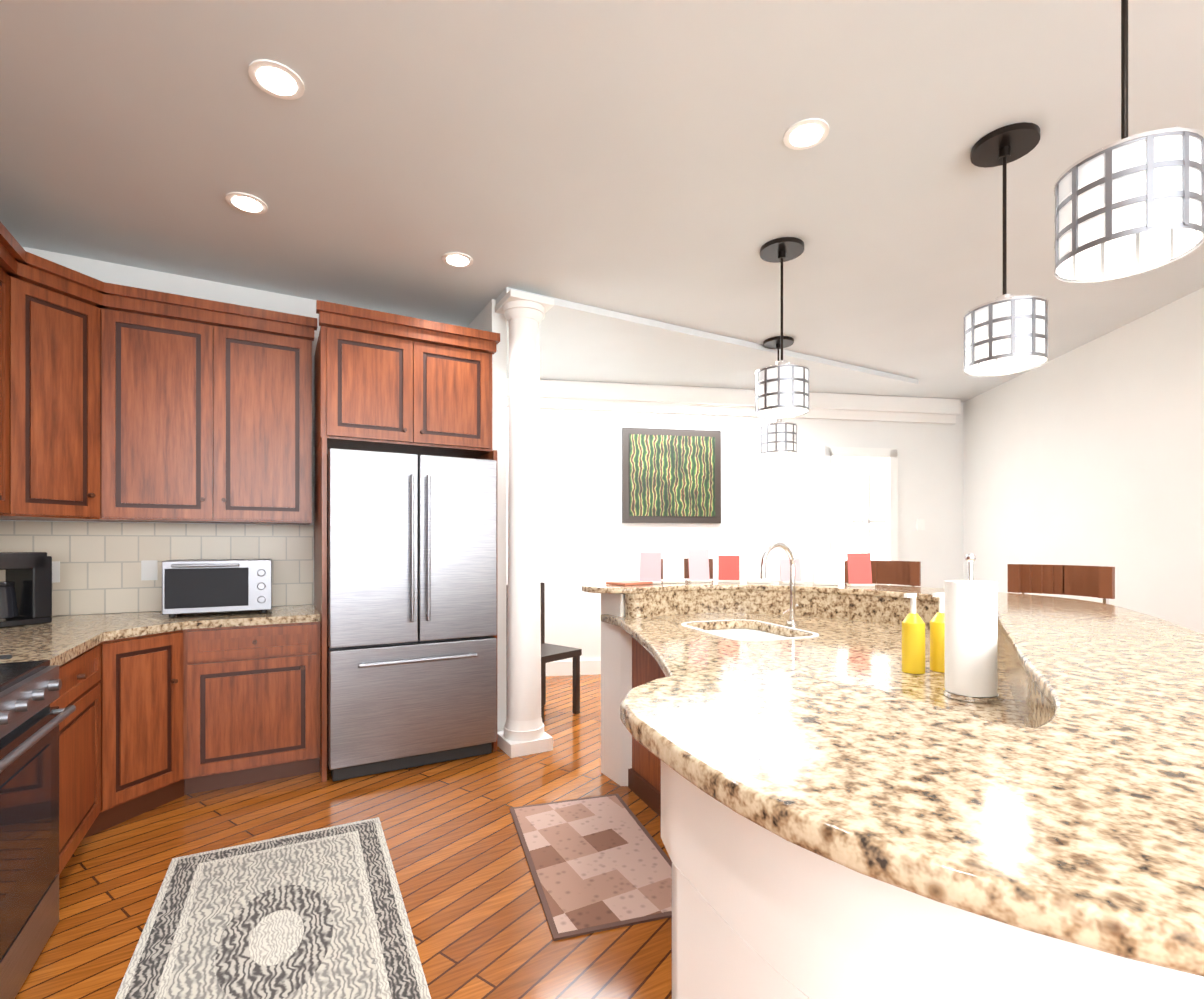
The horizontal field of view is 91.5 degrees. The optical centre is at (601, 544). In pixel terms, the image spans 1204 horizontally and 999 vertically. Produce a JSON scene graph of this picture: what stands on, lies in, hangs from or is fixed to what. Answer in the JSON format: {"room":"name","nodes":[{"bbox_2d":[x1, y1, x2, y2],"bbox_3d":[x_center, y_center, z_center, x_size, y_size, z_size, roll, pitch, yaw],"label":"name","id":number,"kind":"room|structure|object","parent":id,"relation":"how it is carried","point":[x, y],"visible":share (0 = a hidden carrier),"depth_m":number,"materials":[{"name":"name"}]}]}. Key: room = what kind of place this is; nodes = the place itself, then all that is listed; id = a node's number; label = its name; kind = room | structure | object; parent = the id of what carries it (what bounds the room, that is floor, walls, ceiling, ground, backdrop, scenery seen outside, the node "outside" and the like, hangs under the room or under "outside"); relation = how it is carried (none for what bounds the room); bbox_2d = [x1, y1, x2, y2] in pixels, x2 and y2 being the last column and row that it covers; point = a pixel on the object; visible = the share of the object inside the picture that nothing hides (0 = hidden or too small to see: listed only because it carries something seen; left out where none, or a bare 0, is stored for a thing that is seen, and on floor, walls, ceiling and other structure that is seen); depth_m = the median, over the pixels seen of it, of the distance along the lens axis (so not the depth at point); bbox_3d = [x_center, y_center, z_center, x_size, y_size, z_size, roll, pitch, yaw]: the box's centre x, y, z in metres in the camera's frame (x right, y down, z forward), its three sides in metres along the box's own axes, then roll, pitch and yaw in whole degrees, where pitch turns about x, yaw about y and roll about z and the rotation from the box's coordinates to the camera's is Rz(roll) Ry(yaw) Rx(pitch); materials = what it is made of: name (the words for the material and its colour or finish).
{"room":"kitchen","nodes":[
{"label":"kitchen","id":0,"kind":"room"},
{"bbox_2d":[0,246,320,615],"bbox_3d":[-2.138,-0.150,3.760,2.740,2.900,0.120,0,0,-29],"label":"wall","id":1,"kind":"structure","parent":0,"point":[120,274],"depth_m":3.52,"materials":[{"name":"paint"}]},
{"bbox_2d":[0,254,115,521],"bbox_3d":[-2.844,-0.710,2.910,0.674,1.160,0.671,0,0,-29],"label":"upper cabinet","id":2,"kind":"object","parent":1,"relation":"attached to","point":[68,316],"depth_m":2.89,"materials":[{"name":"brown wood"}]},
{"bbox_2d":[116,290,315,524],"bbox_3d":[-2.265,-0.710,3.395,1.037,1.160,0.389,0,0,-29],"label":"upper cabinet","id":3,"kind":"object","parent":1,"relation":"attached to","point":[120,403],"depth_m":3.27,"materials":[{"name":"brown wood"}]},
{"bbox_2d":[316,310,495,457],"bbox_3d":[-1.288,-0.945,3.797,0.999,0.690,0.632,0,0,-29],"label":"upper cabinet","id":4,"kind":"object","parent":1,"relation":"attached to","point":[392,387],"depth_m":3.50,"materials":[{"name":"brown wood"}]},
{"bbox_2d":[15,674,671,998],"bbox_3d":[1.739,1.360,2.796,8.970,0.120,9.375,0,0,-29],"label":"floor","id":5,"kind":"structure","parent":0,"point":[479,925],"depth_m":2.37,"materials":[{"name":"brown wood"}]},
{"bbox_2d":[0,654,75,998],"bbox_3d":[-1.960,0.754,1.500,0.787,1.090,0.754,0,0,-29],"label":"range","id":6,"kind":"object","parent":5,"relation":"on","point":[31,719],"visible":1,"depth_m":1.74,"materials":[{"name":"black metal"}]},
{"bbox_2d":[50,665,111,874],"bbox_3d":[-2.319,0.865,2.179,0.666,0.870,0.773,0,0,-29],"label":"base cabinet","id":7,"kind":"object","parent":5,"relation":"on","point":[85,736],"depth_m":2.38,"materials":[{"name":"brown wood"}]},
{"bbox_2d":[112,661,203,825],"bbox_3d":[-2.601,0.865,2.879,1.068,0.870,0.963,0,0,-29],"label":"base cabinet","id":8,"kind":"object","parent":5,"relation":"on","point":[168,709],"depth_m":2.85,"materials":[{"name":"brown wood"}]},
{"bbox_2d":[204,649,319,790],"bbox_3d":[-2.016,0.865,3.369,0.683,0.870,0.666,0,0,-29],"label":"base cabinet","id":9,"kind":"object","parent":5,"relation":"on","point":[262,714],"depth_m":3.15,"materials":[{"name":"brown wood"}]},
{"bbox_2d":[0,605,320,668],"bbox_3d":[-2.199,0.410,2.730,1.626,0.040,1.616,0,0,-29],"label":"countertop","id":10,"kind":"structure","parent":9,"relation":"on","point":[74,640],"depth_m":2.97,"materials":[{"name":"beige stone"}]},
{"bbox_2d":[0,552,51,627],"bbox_3d":[-2.860,0.213,2.795,0.200,0.350,0.290,0,0,16],"label":"coffee maker","id":11,"kind":"object","parent":10,"relation":"on","point":[25,592],"visible":1,"depth_m":2.84,"materials":[{"name":"black"}]},
{"bbox_2d":[162,559,271,617],"bbox_3d":[-2.153,0.237,3.314,0.500,0.300,0.404,0,0,-29],"label":"toaster oven","id":12,"kind":"object","parent":10,"relation":"on","point":[189,586],"visible":0.98,"depth_m":3.17,"materials":[{"name":"silver metal"}]},
{"bbox_2d":[115,817,430,998],"bbox_3d":[-1.069,1.293,1.929,0.852,0.013,1.527,0,0,-29],"label":"oriental rug","id":13,"kind":"object","parent":5,"relation":"on","point":[318,914],"visible":1,"depth_m":1.98,"materials":[{"name":"grey fabric"}]},
{"bbox_2d":[314,436,496,781],"bbox_3d":[-1.270,0.354,3.764,1.000,1.893,0.715,0,0,-29],"label":"surround","id":14,"kind":"object","parent":5,"relation":"on","point":[320,528],"visible":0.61,"depth_m":3.24,"materials":[{"name":"brown wood"}]},
{"bbox_2d":[327,448,496,780],"bbox_3d":[-1.232,0.388,3.696,0.940,1.815,0.836,0,0,-29],"label":"refrigerator","id":15,"kind":"object","parent":5,"relation":"on","point":[411,609],"visible":1,"depth_m":3.35,"materials":[{"name":"silver metal"}]},
{"bbox_2d":[495,289,553,757],"bbox_3d":[-0.500,-0.125,3.760,0.290,2.850,0.290,0,0,-29],"label":"column","id":16,"kind":"structure","parent":5,"relation":"on","point":[523,733],"depth_m":3.67,"materials":[{"name":"white"}]},
{"bbox_2d":[506,582,581,722],"bbox_3d":[-0.467,0.806,4.499,0.440,0.990,0.440,0,0,41],"label":"dining chair","id":17,"kind":"object","parent":5,"relation":"on","point":[551,652],"visible":0.46,"depth_m":4.50,"materials":[{"name":"brown wood"}]},
{"bbox_2d":[510,794,671,940],"bbox_3d":[-0.038,1.295,2.482,0.560,0.009,1.000,0,0,-17],"label":"rug","id":18,"kind":"object","parent":5,"relation":"on","point":[599,863],"visible":0.86,"depth_m":2.36,"materials":[{"name":"fabric"}]},
{"bbox_2d":[661,558,712,578],"bbox_3d":[0.622,0.705,4.191,0.459,1.198,0.459,0,0,-9],"label":"bar stool","id":19,"kind":"object","parent":5,"relation":"on","point":[686,568],"visible":0.02,"depth_m":4.35,"materials":[{"name":"brown wood"}]},
{"bbox_2d":[601,740,1033,998],"bbox_3d":[0.713,0.779,2.094,2.406,1.041,2.950,0,0,-29],"label":"kitchen island","id":20,"kind":"object","parent":5,"relation":"on","point":[751,919],"depth_m":0.60,"materials":[{"name":"white"}]},
{"bbox_2d":[582,580,1203,998],"bbox_3d":[0.766,0.245,2.164,2.678,0.030,3.132,0,0,-29],"label":"island countertop","id":21,"kind":"structure","parent":20,"relation":"on","point":[1049,834],"depth_m":0.64,"materials":[{"name":"beige stone"}]},
{"bbox_2d":[606,549,874,586],"bbox_3d":[0.755,0.128,3.303,1.212,0.200,0.922,0,0,-29],"label":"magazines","id":22,"kind":"object","parent":21,"relation":"on","point":[858,565],"visible":0.9,"depth_m":3.46,"materials":[{"name":"white paper"}]},
{"bbox_2d":[760,542,798,624],"bbox_3d":[0.835,0.188,2.831,0.250,0.400,0.117,0,0,-29],"label":"faucet","id":23,"kind":"object","parent":21,"relation":"on","point":[793,605],"visible":1,"depth_m":2.83,"materials":[{"name":"silver metal"}]},
{"bbox_2d":[902,593,931,673],"bbox_3d":[0.948,0.268,1.785,0.063,0.239,0.064,0,0,19],"label":"soap bottle","id":24,"kind":"object","parent":21,"relation":"on","point":[913,642],"depth_m":1.76,"materials":[{"name":"yellow plastic"}]},
{"bbox_2d":[932,593,944,672],"bbox_3d":[1.045,0.268,1.805,0.063,0.239,0.064,0,0,19],"label":"soap bottle","id":25,"kind":"object","parent":21,"relation":"on","point":[938,621],"depth_m":1.79,"materials":[{"name":"yellow plastic"}]},
{"bbox_2d":[943,553,998,702],"bbox_3d":[0.938,0.205,1.493,0.120,0.365,0.120,0,0,-29],"label":"paper towel","id":26,"kind":"object","parent":21,"relation":"on","point":[971,639],"visible":1,"depth_m":1.45,"materials":[{"name":"white paper"}]},
{"bbox_2d":[844,560,920,586],"bbox_3d":[1.695,0.704,3.645,0.459,1.198,0.459,0,0,41],"label":"bar stool","id":27,"kind":"object","parent":5,"relation":"on","point":[898,572],"visible":0.21,"depth_m":3.74,"materials":[{"name":"brown wood"}]},
{"bbox_2d":[1008,564,1114,603],"bbox_3d":[2.169,0.704,2.879,0.459,1.198,0.459,0,0,-29],"label":"bar stool","id":28,"kind":"object","parent":5,"relation":"on","point":[1089,581],"visible":0.19,"depth_m":2.98,"materials":[{"name":"brown wood"}]},
{"bbox_2d":[467,299,506,731],"bbox_3d":[-1.209,-0.149,4.803,0.100,2.900,2.195,0,0,-29],"label":"wall","id":29,"kind":"structure","parent":0,"point":[488,318],"depth_m":3.85,"materials":[{"name":"paint"}]},
{"bbox_2d":[0,0,1203,401],"bbox_3d":[1.739,-1.660,2.797,8.970,0.120,9.375,0,0,-29],"label":"ceiling","id":30,"kind":"structure","parent":0,"point":[638,158],"depth_m":2.42,"materials":[{"name":"paint"}]},
{"bbox_2d":[225,192,267,213],"bbox_3d":[-1.662,-1.595,2.744,0.168,0.009,0.168,0,0,34],"label":"recessed light","id":31,"kind":"object","parent":30,"relation":"in","point":[244,202],"depth_m":2.73,"materials":[{"name":"white glass"}]},
{"bbox_2d":[248,59,304,99],"bbox_3d":[-1.118,-1.595,2.017,0.168,0.009,0.168,0,0,34],"label":"recessed light","id":32,"kind":"object","parent":30,"relation":"in","point":[275,79],"depth_m":2.01,"materials":[{"name":"white glass"}]},
{"bbox_2d":[442,252,472,267],"bbox_3d":[-0.809,-1.594,3.289,0.168,0.009,0.168,0,0,34],"label":"recessed light","id":33,"kind":"object","parent":30,"relation":"in","point":[455,259],"depth_m":3.28,"materials":[{"name":"white glass"}]},
{"bbox_2d":[496,287,917,388],"bbox_3d":[1.183,-1.575,4.746,4.180,0.045,0.200,0,0,-29],"label":"header beam","id":34,"kind":"structure","parent":30,"relation":"attached to","point":[595,316],"depth_m":4.47,"materials":[{"name":"paint"}]},
{"bbox_2d":[760,336,796,456],"bbox_3d":[1.386,-1.152,4.608,0.278,0.890,0.278,0,0,-29],"label":"pendant light","id":35,"kind":"object","parent":30,"relation":"hanging from","point":[778,437],"visible":1,"depth_m":4.51,"materials":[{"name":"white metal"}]},
{"bbox_2d":[755,237,808,418],"bbox_3d":[0.969,-1.153,3.160,0.278,0.890,0.278,0,0,-29],"label":"pendant light","id":36,"kind":"object","parent":30,"relation":"hanging from","point":[781,388],"visible":1,"depth_m":3.08,"materials":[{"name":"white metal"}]},
{"bbox_2d":[783,118,828,149],"bbox_3d":[0.795,-1.595,2.284,0.168,0.009,0.168,0,0,34],"label":"recessed light","id":37,"kind":"object","parent":30,"relation":"in","point":[806,133],"depth_m":2.27,"materials":[{"name":"white glass"}]},
{"bbox_2d":[964,122,1047,375],"bbox_3d":[1.603,-1.153,2.334,0.278,0.890,0.278,0,0,-29],"label":"pendant light","id":38,"kind":"object","parent":30,"relation":"hanging from","point":[1005,333],"visible":1,"depth_m":2.27,"materials":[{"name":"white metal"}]},
{"bbox_2d":[1054,0,1203,282],"bbox_3d":[1.294,-1.154,1.452,0.278,0.890,0.278,0,0,-29],"label":"pendant light","id":39,"kind":"object","parent":30,"relation":"hanging from","point":[1125,205],"visible":1,"depth_m":1.38,"materials":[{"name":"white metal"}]},
{"bbox_2d":[507,402,962,660],"bbox_3d":[0.999,-0.149,6.135,6.403,2.900,0.120,0,0,-10],"label":"wall","id":40,"kind":"structure","parent":0,"point":[587,536],"depth_m":6.13,"materials":[{"name":"paint"}]},
{"bbox_2d":[546,660,600,675],"bbox_3d":[0.962,1.231,6.055,5.665,0.140,2.024,0,0,-29],"label":"baseboard","id":41,"kind":"structure","parent":40,"relation":"attached to","point":[565,668],"depth_m":5.44,"materials":[{"name":"white wood"}]},
{"bbox_2d":[622,427,720,522],"bbox_3d":[0.717,-0.699,5.995,1.040,0.960,0.051,0,0,-10],"label":"painting","id":42,"kind":"object","parent":40,"relation":"attached to","point":[671,475],"visible":0.96,"depth_m":5.97,"materials":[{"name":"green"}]},
{"bbox_2d":[507,378,960,423],"bbox_3d":[0.972,-1.469,5.998,6.003,0.250,0.130,0,0,-10],"label":"crown molding","id":43,"kind":"structure","parent":40,"relation":"attached to","point":[592,396],"depth_m":6.00,"materials":[{"name":"white"}]},
{"bbox_2d":[823,446,924,585],"bbox_3d":[2.973,0.126,6.390,1.210,2.350,0.035,0,0,-10],"label":"door","id":44,"kind":"structure","parent":40,"relation":"attached to","point":[860,505],"depth_m":6.36,"materials":[{"name":"white"}]},
{"bbox_2d":[963,287,1203,634],"bbox_3d":[3.743,-0.150,3.112,0.120,2.900,7.000,0,0,6],"label":"wall","id":45,"kind":"structure","parent":0,"point":[1090,453],"depth_m":4.44,"materials":[{"name":"paint"}]},
{"bbox_3d":[-1.562,-0.151,-0.202,0.120,2.900,7.600,0,0,-29],"label":"wall","id":46,"kind":"structure","parent":0,"visible":0},
{"bbox_2d":[0,234,19,517],"bbox_3d":[-2.512,-0.710,2.024,0.389,1.160,1.422,0,0,-29],"label":"upper cabinet","id":47,"kind":"object","parent":46,"relation":"attached to","point":[9,256],"depth_m":2.66,"materials":[{"name":"brown wood"}]}
]}

